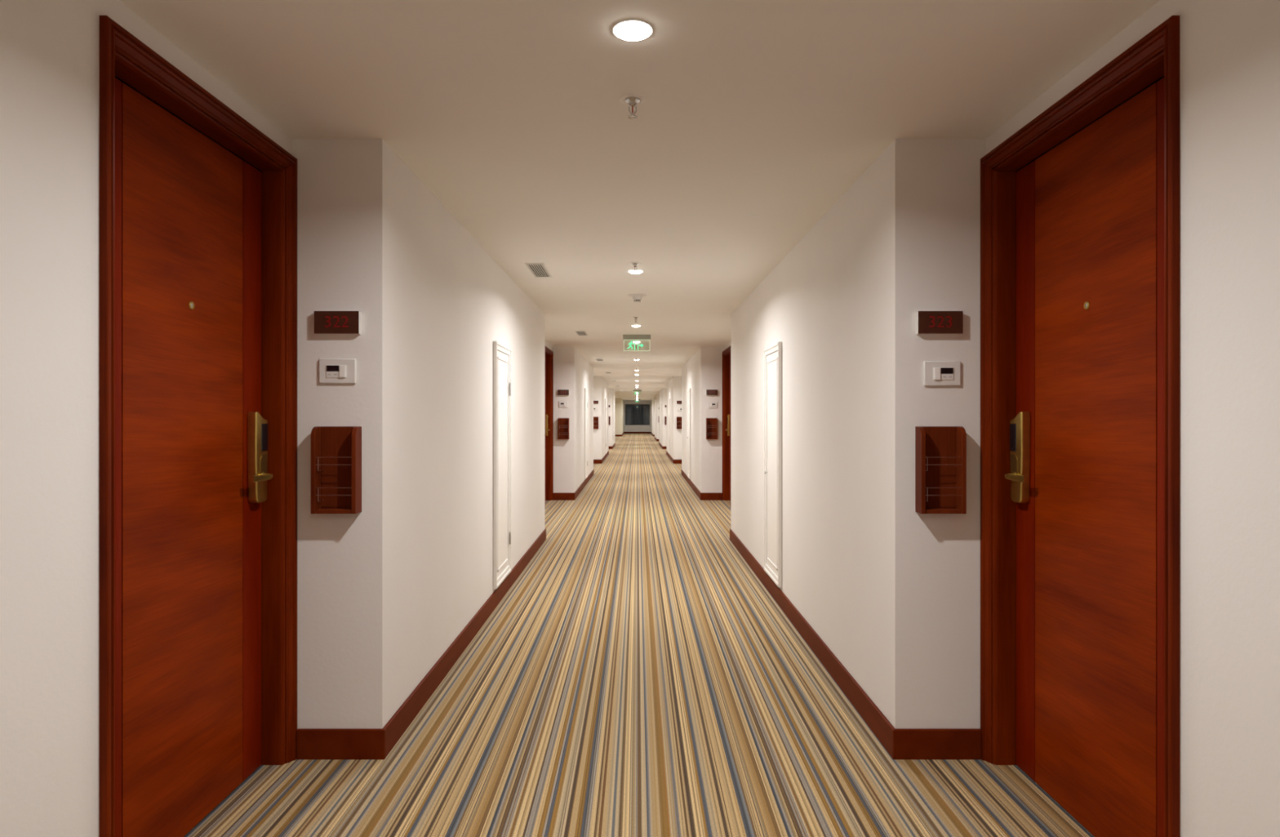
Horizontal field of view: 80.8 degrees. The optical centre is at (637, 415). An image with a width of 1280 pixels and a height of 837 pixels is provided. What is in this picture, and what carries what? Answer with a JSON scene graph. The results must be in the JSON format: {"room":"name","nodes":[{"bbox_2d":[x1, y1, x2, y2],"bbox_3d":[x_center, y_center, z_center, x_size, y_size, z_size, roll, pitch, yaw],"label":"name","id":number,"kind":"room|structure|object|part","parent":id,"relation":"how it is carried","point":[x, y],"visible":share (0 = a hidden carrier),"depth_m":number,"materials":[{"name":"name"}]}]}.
{"room":"hotel corridor","nodes":[
{"label":"hotel corridor","id":0,"kind":"room"},
{"bbox_2d":[0,0,292,836],"bbox_3d":[-1.425,0.124,1.000,0.278,2.406,3.601,0,0,0],"label":"wall","id":1,"kind":"structure","parent":0,"point":[50,49],"depth_m":1.65,"materials":[{"name":"paint"}]},
{"bbox_2d":[99,15,297,836],"bbox_3d":[-1.352,0.161,2.303,0.172,2.233,1.012,0,0,0],"label":"door","id":2,"kind":"structure","parent":1,"relation":"in","point":[198,204],"depth_m":2.27,"materials":[{"name":"brown wood"}]},
{"bbox_3d":[-1.284,0.161,1.831,0.028,2.233,0.074,0,0,-21],"label":"casing","id":3,"kind":"part","parent":2,"relation":"part of","materials":[{"name":"brown wood"}]},
{"bbox_3d":[-1.371,0.193,2.303,0.004,2.156,0.608,0,0,0],"label":"panel","id":4,"kind":"part","parent":2,"relation":"part of","materials":[{"name":"brown wood"}]},
{"bbox_3d":[-1.321,0.217,2.632,0.035,0.034,0.129,0,0,0],"label":"handle","id":5,"kind":"part","parent":2,"relation":"part of","materials":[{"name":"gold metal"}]},
{"bbox_3d":[-1.284,0.161,2.775,0.028,2.233,0.074,0,0,21],"label":"casing","id":6,"kind":"part","parent":2,"relation":"part of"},
{"bbox_2d":[292,138,544,728],"bbox_3d":[-1.247,0.124,5.260,0.594,2.406,4.920,0,0,0],"label":"wall","id":7,"kind":"structure","parent":0,"point":[384,588],"depth_m":2.95,"materials":[{"name":"paint"}]},
{"bbox_2d":[311,426,361,513],"bbox_3d":[-1.108,0.200,2.769,0.164,0.317,0.062,0,0,0],"label":"brochure rack","id":8,"kind":"object","parent":7,"relation":"attached to","point":[335,451],"visible":1,"depth_m":2.79,"materials":[{"name":"brown wood"}]},
{"bbox_3d":[-1.183,0.200,2.769,0.016,0.317,0.062,0,0,0],"label":"panel","id":9,"kind":"part","parent":8,"relation":"part of","materials":[{"name":"brown wood"}]},
{"bbox_3d":[-1.108,0.289,2.769,0.135,0.052,0.050,0,0,0],"label":"wire rail","id":10,"kind":"part","parent":8,"relation":"part of","materials":[{"name":"silver metal"}]},
{"bbox_3d":[-1.108,0.178,2.769,0.135,0.052,0.050,0,0,0],"label":"wire rail","id":11,"kind":"part","parent":8,"relation":"part of","materials":[{"name":"silver metal"}]},
{"bbox_3d":[-1.108,0.193,2.795,0.133,0.303,0.010,0,0,0],"label":"panel","id":12,"kind":"part","parent":8,"relation":"part of","materials":[{"name":"brown wood"}]},
{"bbox_3d":[-1.034,0.200,2.769,0.016,0.317,0.062,0,0,0],"label":"panel","id":13,"kind":"part","parent":8,"relation":"part of","materials":[{"name":"brown wood"}]},
{"bbox_2d":[314,311,360,333],"bbox_3d":[-1.111,-0.343,2.788,0.164,0.083,0.024,0,0,0],"label":"number sign","id":14,"kind":"object","parent":7,"relation":"attached to","point":[325,322],"visible":1,"depth_m":2.78,"materials":[{"name":"brown plastic"}]},
{"bbox_2d":[319,358,355,383],"bbox_3d":[-1.115,-0.164,2.792,0.137,0.092,0.016,0,0,0],"label":"thermostat","id":15,"kind":"object","parent":7,"relation":"attached to","point":[331,371],"visible":1,"depth_m":2.79,"materials":[{"name":"white plastic"}]},
{"bbox_3d":[-1.117,-0.163,2.789,0.075,0.047,0.004,0,0,0],"label":"plate","id":16,"kind":"part","parent":15,"relation":"part of","materials":[{"name":"white plastic"}]},
{"bbox_2d":[339,364,346,377],"bbox_3d":[-1.093,-0.163,2.786,0.023,0.044,0.006,0,0,0],"label":"switch","id":17,"kind":"object","parent":15,"relation":"attached to","point":[342,367],"depth_m":2.78,"materials":[{"name":"white plastic"}]},
{"bbox_2d":[493,340,511,588],"bbox_3d":[-0.936,0.327,5.235,0.025,1.631,0.592,0,0,0],"label":"access door","id":18,"kind":"structure","parent":7,"relation":"in","point":[502,354],"depth_m":5.20,"materials":[{"name":"white wood"}]},
{"bbox_3d":[-0.943,0.328,5.235,0.010,1.527,0.486,0,0,0],"label":"door panel","id":19,"kind":"part","parent":18,"relation":"part of","materials":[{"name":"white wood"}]},
{"bbox_3d":[-0.936,0.328,5.235,0.006,1.441,0.400,0,0,0],"label":"panel moulding","id":20,"kind":"part","parent":18,"relation":"part of","materials":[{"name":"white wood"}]},
{"bbox_2d":[544,341,551,350],"bbox_3d":[-1.425,0.124,9.520,0.278,2.406,3.601,0,0,0],"label":"wall","id":21,"kind":"structure","parent":0,"point":[546,344],"depth_m":10.84,"materials":[{"name":"paint"}]},
{"bbox_2d":[544,345,553,508],"bbox_3d":[-1.352,0.161,10.823,0.172,2.233,1.012,0,0,0],"label":"door","id":22,"kind":"structure","parent":21,"relation":"in","point":[548,353],"depth_m":11.26,"materials":[{"name":"brown wood"}]},
{"bbox_3d":[-1.284,0.161,10.351,0.028,2.233,0.074,0,0,-21],"label":"casing","id":23,"kind":"part","parent":22,"relation":"part of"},
{"bbox_3d":[-1.284,0.161,11.296,0.028,2.233,0.074,0,0,21],"label":"casing","id":24,"kind":"part","parent":22,"relation":"part of","materials":[{"name":"brown wood"}]},
{"bbox_2d":[551,346,593,492],"bbox_3d":[-1.247,0.124,13.780,0.594,2.406,4.920,0,0,0],"label":"wall","id":25,"kind":"structure","parent":0,"point":[572,371],"depth_m":11.32,"materials":[{"name":"paint"}]},
{"bbox_2d":[557,417,568,439],"bbox_3d":[-1.108,0.200,11.289,0.164,0.317,0.062,0,0,0],"label":"brochure rack","id":26,"kind":"object","parent":25,"relation":"attached to","point":[562,423],"visible":1,"depth_m":11.31,"materials":[{"name":"brown wood"}]},
{"bbox_3d":[-1.183,0.200,11.289,0.016,0.317,0.062,0,0,0],"label":"panel","id":27,"kind":"part","parent":26,"relation":"part of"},
{"bbox_2d":[557,389,568,395],"bbox_3d":[-1.111,-0.343,11.308,0.164,0.083,0.024,0,0,0],"label":"number sign","id":28,"kind":"object","parent":25,"relation":"attached to","point":[560,392],"visible":1,"depth_m":11.30,"materials":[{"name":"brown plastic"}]},
{"bbox_2d":[558,400,568,407],"bbox_3d":[-1.115,-0.164,11.312,0.137,0.092,0.016,0,0,0],"label":"thermostat","id":29,"kind":"object","parent":25,"relation":"attached to","point":[561,403],"visible":1,"depth_m":11.31,"materials":[{"name":"grey plastic"}]},
{"bbox_2d":[584,387,587,479],"bbox_3d":[-0.936,0.327,13.755,0.025,1.631,0.592,0,0,0],"label":"access door","id":30,"kind":"structure","parent":25,"relation":"in","point":[585,388],"depth_m":13.46,"materials":[{"name":"white wood"}]},
{"bbox_3d":[-0.943,0.328,13.755,0.010,1.527,0.486,0,0,0],"label":"door panel","id":31,"kind":"part","parent":30,"relation":"part of","materials":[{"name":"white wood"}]},
{"bbox_2d":[593,376,608,459],"bbox_3d":[-1.247,0.124,22.301,0.594,2.406,4.920,0,0,0],"label":"wall","id":32,"kind":"structure","parent":0,"point":[600,384],"depth_m":19.84,"materials":[{"name":"paint"}]},
{"bbox_2d":[593,417,598,428],"bbox_3d":[-1.108,0.200,19.810,0.164,0.317,0.062,0,0,0],"label":"brochure rack","id":33,"kind":"object","parent":32,"relation":"attached to","point":[595,419],"visible":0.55,"depth_m":19.83,"materials":[{"name":"brown wood"}]},
{"bbox_2d":[604,398,606,453],"bbox_3d":[-0.936,0.327,22.276,0.025,1.631,0.592,0,0,0],"label":"access door","id":34,"kind":"structure","parent":32,"relation":"in","point":[605,398],"depth_m":22.11,"materials":[{"name":"white wood"}]},
{"bbox_3d":[-0.936,0.328,22.276,0.006,1.441,0.400,0,0,0],"label":"panel moulding","id":35,"kind":"part","parent":34,"relation":"part of","materials":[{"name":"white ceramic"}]},
{"bbox_2d":[608,387,614,445],"bbox_3d":[-1.247,0.124,30.211,0.594,2.406,3.699,0,0,0],"label":"wall","id":36,"kind":"structure","parent":0,"point":[611,391],"depth_m":28.36,"materials":[{"name":"paint"}]},
{"bbox_2d":[614,398,623,434],"bbox_3d":[-2.757,0.124,42.530,3.615,2.406,21.540,0,0,0],"label":"wall","id":37,"kind":"structure","parent":0,"point":[619,402],"depth_m":45.36,"materials":[{"name":"beige paint"}]},
{"bbox_2d":[296,431,624,759],"bbox_3d":[-2.701,1.223,21.980,3.527,0.112,62.444,0,0,0],"label":"baseboard","id":38,"kind":"structure","parent":37,"relation":"attached to","point":[311,743],"depth_m":3.05,"materials":[{"name":"brown wood"}]},
{"bbox_2d":[623,400,650,431],"bbox_3d":[0.005,0.124,53.310,2.030,2.406,0.220,0,0,0],"label":"wall","id":39,"kind":"structure","parent":0,"point":[626,428],"depth_m":53.20,"materials":[{"name":"paint"}]},
{"bbox_2d":[625,404,649,425],"bbox_3d":[0.005,-0.045,53.350,1.716,1.472,0.060,0,0,0],"label":"window","id":40,"kind":"structure","parent":39,"relation":"in","point":[625,404],"depth_m":53.32,"materials":[{"name":"grey"}]},
{"bbox_2d":[624,431,650,433],"bbox_3d":[0.005,1.223,53.196,1.886,0.112,0.016,0,0,0],"label":"baseboard","id":41,"kind":"structure","parent":39,"relation":"attached to","point":[624,432],"depth_m":53.19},
{"bbox_2d":[183,433,1094,836],"bbox_3d":[-1.484,1.277,21.980,5.967,0.001,62.640,0,0,0],"label":"floor","id":42,"kind":"structure","parent":0,"point":[637,677],"depth_m":3.01,"materials":[{"name":"carpet"}]},
{"bbox_2d":[119,0,1159,400],"bbox_3d":[-1.455,-1.080,22.080,6.220,0.100,63.040,0,0,0],"label":"ceiling","id":43,"kind":"structure","parent":0,"point":[756,117],"depth_m":2.48,"materials":[{"name":"paint"}]},
{"bbox_2d":[524,262,551,277],"bbox_3d":[-0.699,-1.027,5.341,0.128,0.006,0.501,0,0,0],"label":"ceiling vent","id":44,"kind":"object","parent":43,"relation":"in","point":[537,269],"visible":1,"depth_m":5.32,"materials":[{"name":"white metal"}]},
{"bbox_2d":[574,330,587,335],"bbox_3d":[-0.699,-1.027,9.421,0.128,0.006,0.501,0,0,0],"label":"ceiling vent","id":45,"kind":"object","parent":43,"relation":"in","point":[578,332],"visible":1,"depth_m":9.37,"materials":[{"name":"white metal"}]},
{"bbox_2d":[612,18,653,40],"bbox_3d":[-0.013,-1.021,2.008,0.110,0.018,0.110,0,0,0],"label":"recessed light","id":46,"kind":"object","parent":43,"relation":"in","point":[628,29],"visible":1,"depth_m":1.99,"materials":[{"name":"white glass"}]},
{"bbox_2d":[619,93,645,119],"bbox_3d":[-0.015,-1.000,2.450,0.086,0.060,0.086,0,0,0],"label":"sprinkler","id":47,"kind":"object","parent":43,"relation":"attached to","point":[632,100],"visible":1,"depth_m":2.44,"materials":[{"name":"silver metal"}]},
{"bbox_2d":[628,262,641,271],"bbox_3d":[-0.015,-1.000,5.088,0.086,0.060,0.086,0,0,0],"label":"sprinkler","id":48,"kind":"object","parent":43,"relation":"attached to","point":[634,264],"visible":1,"depth_m":5.07,"materials":[{"name":"silver metal"}]},
{"bbox_2d":[627,269,643,273],"bbox_3d":[-0.013,-1.021,5.368,0.110,0.018,0.110,0,0,0],"label":"recessed light","id":49,"kind":"object","parent":43,"relation":"in","point":[639,271],"visible":0.97,"depth_m":5.34,"materials":[{"name":"white glass"}]},
{"bbox_2d":[631,315,639,322],"bbox_3d":[-0.015,-1.000,7.868,0.086,0.060,0.086,0,0,0],"label":"sprinkler","id":50,"kind":"object","parent":43,"relation":"attached to","point":[634,317],"visible":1,"depth_m":7.86,"materials":[{"name":"silver metal"}]},
{"bbox_2d":[622,334,650,351],"bbox_3d":[-0.007,-0.926,9.632,0.355,0.207,0.060,0,0,0],"label":"exit sign","id":51,"kind":"object","parent":43,"relation":"hanging from","point":[624,336],"visible":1,"depth_m":9.60,"materials":[{"name":"green plastic"}]},
{"bbox_2d":[627,293,646,302],"bbox_3d":[-0.001,-0.998,6.440,0.160,0.064,0.160,0,0,0],"label":"smoke detector","id":52,"kind":"object","parent":43,"relation":"attached to","point":[637,298],"visible":1,"depth_m":6.41,"materials":[{"name":"white plastic"}]},
{"bbox_2d":[632,389,641,394],"bbox_3d":[-0.007,-0.926,30.520,0.355,0.207,0.060,0,0,0],"label":"exit sign","id":53,"kind":"object","parent":43,"relation":"hanging from","point":[633,390],"visible":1,"depth_m":30.49,"materials":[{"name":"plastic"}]},
{"bbox_2d":[650,398,654,434],"bbox_3d":[1.258,0.124,49.351,0.594,2.406,7.898,0,0,0],"label":"wall","id":54,"kind":"structure","parent":0,"point":[652,402],"depth_m":47.20,"materials":[{"name":"paint"}]},
{"bbox_2d":[654,394,658,439],"bbox_3d":[1.258,0.124,39.341,0.594,2.406,4.920,0,0,0],"label":"wall","id":55,"kind":"structure","parent":0,"point":[656,397],"depth_m":37.26,"materials":[{"name":"paint"}]},
{"bbox_2d":[658,387,666,445],"bbox_3d":[1.258,0.124,30.821,0.594,2.406,4.920,0,0,0],"label":"wall","id":56,"kind":"structure","parent":0,"point":[662,393],"depth_m":28.36,"materials":[{"name":"paint"}]},
{"bbox_2d":[659,403,661,443],"bbox_3d":[0.944,0.327,30.841,0.031,1.631,0.592,0,0,0],"label":"access door","id":57,"kind":"structure","parent":56,"relation":"in","point":[660,403],"depth_m":30.54,"materials":[{"name":"white wood"}]},
{"bbox_2d":[666,376,681,459],"bbox_3d":[1.258,0.124,22.301,0.594,2.406,4.920,0,0,0],"label":"wall","id":58,"kind":"structure","parent":0,"point":[673,387],"depth_m":19.84,"materials":[{"name":"paint"}]},
{"bbox_2d":[668,398,670,453],"bbox_3d":[0.944,0.327,22.320,0.031,1.631,0.592,0,0,0],"label":"access door","id":59,"kind":"structure","parent":58,"relation":"in","point":[668,398],"depth_m":22.13,"materials":[{"name":"white wood"}]},
{"bbox_3d":[0.947,0.328,22.320,0.006,1.441,0.400,0,0,0],"label":"panel moulding","id":60,"kind":"part","parent":59,"relation":"part of","materials":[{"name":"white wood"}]},
{"bbox_2d":[676,417,681,428],"bbox_3d":[1.117,0.200,19.810,0.164,0.317,0.062,0,0,0],"label":"brochure rack","id":61,"kind":"object","parent":58,"relation":"attached to","point":[678,419],"visible":0.61,"depth_m":19.83,"materials":[{"name":"brown wood"}]},
{"bbox_2d":[681,346,723,493],"bbox_3d":[1.258,0.124,13.780,0.594,2.406,4.920,0,0,0],"label":"wall","id":62,"kind":"structure","parent":0,"point":[703,371],"depth_m":11.32,"materials":[{"name":"paint"}]},
{"bbox_2d":[687,387,690,478],"bbox_3d":[0.944,0.327,13.800,0.031,1.631,0.592,0,0,0],"label":"access door","id":63,"kind":"structure","parent":62,"relation":"in","point":[689,388],"depth_m":13.51,"materials":[{"name":"white wood"}]},
{"bbox_3d":[0.954,0.328,13.800,0.010,1.527,0.486,0,0,0],"label":"door panel","id":64,"kind":"part","parent":63,"relation":"part of","materials":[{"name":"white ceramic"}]},
{"bbox_2d":[706,417,717,439],"bbox_3d":[1.117,0.200,11.289,0.164,0.317,0.062,0,0,0],"label":"brochure rack","id":65,"kind":"object","parent":62,"relation":"attached to","point":[711,423],"visible":1,"depth_m":11.31,"materials":[{"name":"brown wood"}]},
{"bbox_3d":[1.043,0.200,11.289,0.016,0.317,0.062,0,0,0],"label":"panel","id":66,"kind":"part","parent":65,"relation":"part of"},
{"bbox_3d":[1.117,0.193,11.315,0.133,0.303,0.010,0,0,0],"label":"panel","id":67,"kind":"part","parent":65,"relation":"part of","materials":[{"name":"brown wood"}]},
{"bbox_3d":[1.191,0.200,11.289,0.016,0.317,0.062,0,0,0],"label":"panel","id":68,"kind":"part","parent":65,"relation":"part of","materials":[{"name":"brown wood"}]},
{"bbox_2d":[706,389,717,395],"bbox_3d":[1.120,-0.343,11.308,0.164,0.083,0.024,0,0,0],"label":"number sign","id":69,"kind":"object","parent":62,"relation":"attached to","point":[708,392],"visible":1,"depth_m":11.30,"materials":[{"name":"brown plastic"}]},
{"bbox_2d":[707,401,717,408],"bbox_3d":[1.133,-0.155,11.312,0.137,0.092,0.016,0,0,0],"label":"thermostat","id":70,"kind":"object","parent":62,"relation":"attached to","point":[710,404],"visible":1,"depth_m":11.31,"materials":[{"name":"grey plastic"}]},
{"bbox_2d":[723,341,730,351],"bbox_3d":[1.436,0.124,9.520,0.278,2.406,3.601,0,0,0],"label":"wall","id":71,"kind":"structure","parent":0,"point":[728,344],"depth_m":10.88,"materials":[{"name":"paint"}]},
{"bbox_2d":[722,346,730,507],"bbox_3d":[1.363,0.161,10.823,0.172,2.233,1.012,0,0,0],"label":"door","id":72,"kind":"structure","parent":71,"relation":"in","point":[726,353],"depth_m":11.26,"materials":[{"name":"brown wood"}]},
{"bbox_3d":[1.295,0.161,11.296,0.028,2.233,0.074,0,0,-21],"label":"casing","id":73,"kind":"part","parent":72,"relation":"part of","materials":[{"name":"brown wood"}]},
{"bbox_3d":[1.295,0.161,10.351,0.028,2.233,0.074,0,0,21],"label":"casing","id":74,"kind":"part","parent":72,"relation":"part of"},
{"bbox_2d":[730,138,985,728],"bbox_3d":[1.258,0.124,5.260,0.594,2.406,4.920,0,0,0],"label":"wall","id":75,"kind":"structure","parent":0,"point":[892,589],"depth_m":2.98,"materials":[{"name":"paint"}]},
{"bbox_2d":[763,341,782,587],"bbox_3d":[0.944,0.327,5.280,0.031,1.631,0.592,0,0,0],"label":"access door","id":76,"kind":"structure","parent":75,"relation":"in","point":[772,354],"depth_m":5.24,"materials":[{"name":"white wood"}]},
{"bbox_3d":[0.954,0.328,5.280,0.010,1.527,0.486,0,0,0],"label":"door panel","id":77,"kind":"part","parent":76,"relation":"part of","materials":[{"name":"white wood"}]},
{"bbox_3d":[0.947,0.328,5.280,0.006,1.441,0.400,0,0,0],"label":"panel moulding","id":78,"kind":"part","parent":76,"relation":"part of","materials":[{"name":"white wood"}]},
{"bbox_2d":[650,431,981,759],"bbox_3d":[1.125,1.223,21.980,0.353,0.112,62.444,0,0,0],"label":"baseboard","id":79,"kind":"structure","parent":75,"relation":"attached to","point":[900,743],"depth_m":3.05,"materials":[{"name":"brown wood"}]},
{"bbox_2d":[915,311,963,333],"bbox_3d":[1.120,-0.343,2.788,0.164,0.083,0.024,0,0,0],"label":"number sign","id":80,"kind":"object","parent":75,"relation":"attached to","point":[926,322],"visible":1,"depth_m":2.78,"materials":[{"name":"brown plastic"}]},
{"bbox_2d":[915,426,966,513],"bbox_3d":[1.117,0.200,2.769,0.164,0.317,0.062,0,0,0],"label":"brochure rack","id":81,"kind":"object","parent":75,"relation":"attached to","point":[940,451],"visible":1,"depth_m":2.79,"materials":[{"name":"brown wood"}]},
{"bbox_3d":[1.043,0.200,2.769,0.016,0.317,0.062,0,0,0],"label":"panel","id":82,"kind":"part","parent":81,"relation":"part of","materials":[{"name":"brown wood"}]},
{"bbox_3d":[1.117,0.193,2.795,0.133,0.303,0.010,0,0,0],"label":"panel","id":83,"kind":"part","parent":81,"relation":"part of","materials":[{"name":"brown wood"}]},
{"bbox_3d":[1.117,0.289,2.769,0.135,0.052,0.050,0,0,0],"label":"wire rail","id":84,"kind":"part","parent":81,"relation":"part of","materials":[{"name":"silver metal"}]},
{"bbox_3d":[1.117,0.178,2.769,0.135,0.052,0.050,0,0,0],"label":"wire rail","id":85,"kind":"part","parent":81,"relation":"part of","materials":[{"name":"silver metal"}]},
{"bbox_3d":[1.191,0.200,2.769,0.016,0.317,0.062,0,0,0],"label":"panel","id":86,"kind":"part","parent":81,"relation":"part of","materials":[{"name":"brown wood"}]},
{"bbox_2d":[923,360,960,386],"bbox_3d":[1.133,-0.155,2.792,0.137,0.092,0.016,0,0,0],"label":"thermostat","id":87,"kind":"object","parent":75,"relation":"attached to","point":[935,373],"visible":1,"depth_m":2.79,"materials":[{"name":"grey plastic"}]},
{"bbox_2d":[933,367,940,379],"bbox_3d":[1.112,-0.154,2.786,0.023,0.044,0.006,0,0,0],"label":"switch","id":88,"kind":"object","parent":87,"relation":"attached to","point":[936,370],"depth_m":2.78,"materials":[{"name":"white plastic"}]},
{"bbox_3d":[1.136,-0.154,2.789,0.075,0.047,0.004,0,0,0],"label":"plate","id":89,"kind":"part","parent":87,"relation":"part of","materials":[{"name":"white plastic"}]},
{"bbox_2d":[985,0,1279,836],"bbox_3d":[1.436,0.124,1.000,0.278,2.406,3.601,0,0,0],"label":"wall","id":90,"kind":"structure","parent":0,"point":[1229,50],"depth_m":1.64,"materials":[{"name":"paint"}]},
{"bbox_2d":[980,15,1179,836],"bbox_3d":[1.363,0.161,2.303,0.172,2.233,1.012,0,0,0],"label":"door","id":91,"kind":"structure","parent":90,"relation":"in","point":[1080,205],"depth_m":2.28,"materials":[{"name":"brown wood"}]},
{"bbox_3d":[1.295,0.161,2.775,0.028,2.233,0.074,0,0,-21],"label":"casing","id":92,"kind":"part","parent":91,"relation":"part of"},
{"bbox_3d":[1.331,0.217,2.632,0.035,0.034,0.129,0,0,0],"label":"handle","id":93,"kind":"part","parent":91,"relation":"part of","materials":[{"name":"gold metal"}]},
{"bbox_3d":[1.381,0.193,2.303,0.004,2.156,0.608,0,0,0],"label":"panel","id":94,"kind":"part","parent":91,"relation":"part of","materials":[{"name":"brown wood"}]},
{"bbox_3d":[1.295,0.161,1.831,0.028,2.233,0.074,0,0,21],"label":"casing","id":95,"kind":"part","parent":91,"relation":"part of","materials":[{"name":"brown wood"}]}
]}

